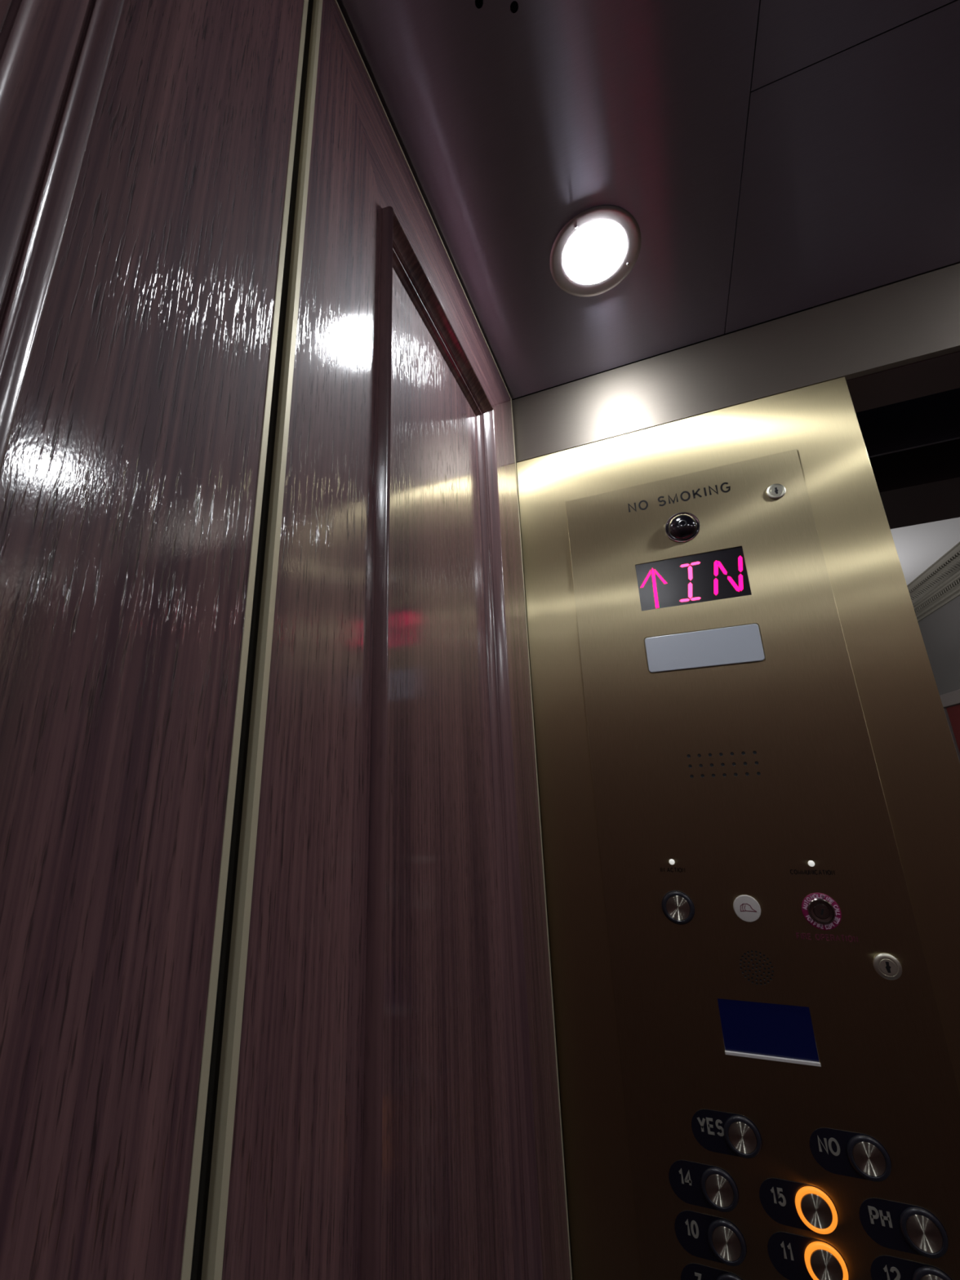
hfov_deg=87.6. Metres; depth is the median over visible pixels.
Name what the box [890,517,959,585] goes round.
ceiling
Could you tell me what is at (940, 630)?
wall
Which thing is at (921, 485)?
header
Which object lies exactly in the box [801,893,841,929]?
button
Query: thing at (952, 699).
door
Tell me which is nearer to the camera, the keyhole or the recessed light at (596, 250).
the keyhole
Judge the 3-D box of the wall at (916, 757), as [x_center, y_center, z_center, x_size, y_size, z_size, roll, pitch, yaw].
[0.338,0.728,0.497,0.466,2.173,0.094,-8,-17,19]
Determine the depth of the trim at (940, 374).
0.70 m
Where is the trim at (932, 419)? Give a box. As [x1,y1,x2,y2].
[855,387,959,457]
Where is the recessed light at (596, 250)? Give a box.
[549,204,641,297]
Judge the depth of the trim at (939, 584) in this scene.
2.80 m
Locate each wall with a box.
[190,0,573,1279]
[516,376,959,1279]
[917,595,959,707]
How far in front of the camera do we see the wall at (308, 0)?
0.28 m
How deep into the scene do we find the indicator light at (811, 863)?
0.56 m
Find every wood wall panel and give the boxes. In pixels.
[0,0,308,1279]
[191,0,572,1279]
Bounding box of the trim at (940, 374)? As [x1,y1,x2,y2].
[812,261,959,413]
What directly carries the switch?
attached to the control panel at (792, 1096)
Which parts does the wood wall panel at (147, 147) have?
moulding, edge trim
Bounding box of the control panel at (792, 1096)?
[565,448,959,1279]
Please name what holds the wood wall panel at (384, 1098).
attached to the wall at (308, 0)
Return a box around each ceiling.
[336,0,959,399]
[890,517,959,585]
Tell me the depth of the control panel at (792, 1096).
0.57 m
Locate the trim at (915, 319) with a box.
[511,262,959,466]
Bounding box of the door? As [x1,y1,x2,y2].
[939,688,959,762]
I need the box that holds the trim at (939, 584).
[906,542,959,622]
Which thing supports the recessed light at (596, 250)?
in the ceiling at (508, 126)
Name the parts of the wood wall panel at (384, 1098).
moulding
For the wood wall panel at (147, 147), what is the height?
2.167 m
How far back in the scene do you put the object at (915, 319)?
0.73 m
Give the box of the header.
[869,438,959,528]
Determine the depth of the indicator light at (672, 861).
0.61 m
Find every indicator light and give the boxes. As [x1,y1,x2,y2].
[669,858,675,864]
[808,860,814,866]
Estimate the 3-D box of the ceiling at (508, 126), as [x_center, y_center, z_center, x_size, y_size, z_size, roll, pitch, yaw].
[0.668,-0.702,-0.017,1.834,0.004,1.302,-8,-17,19]

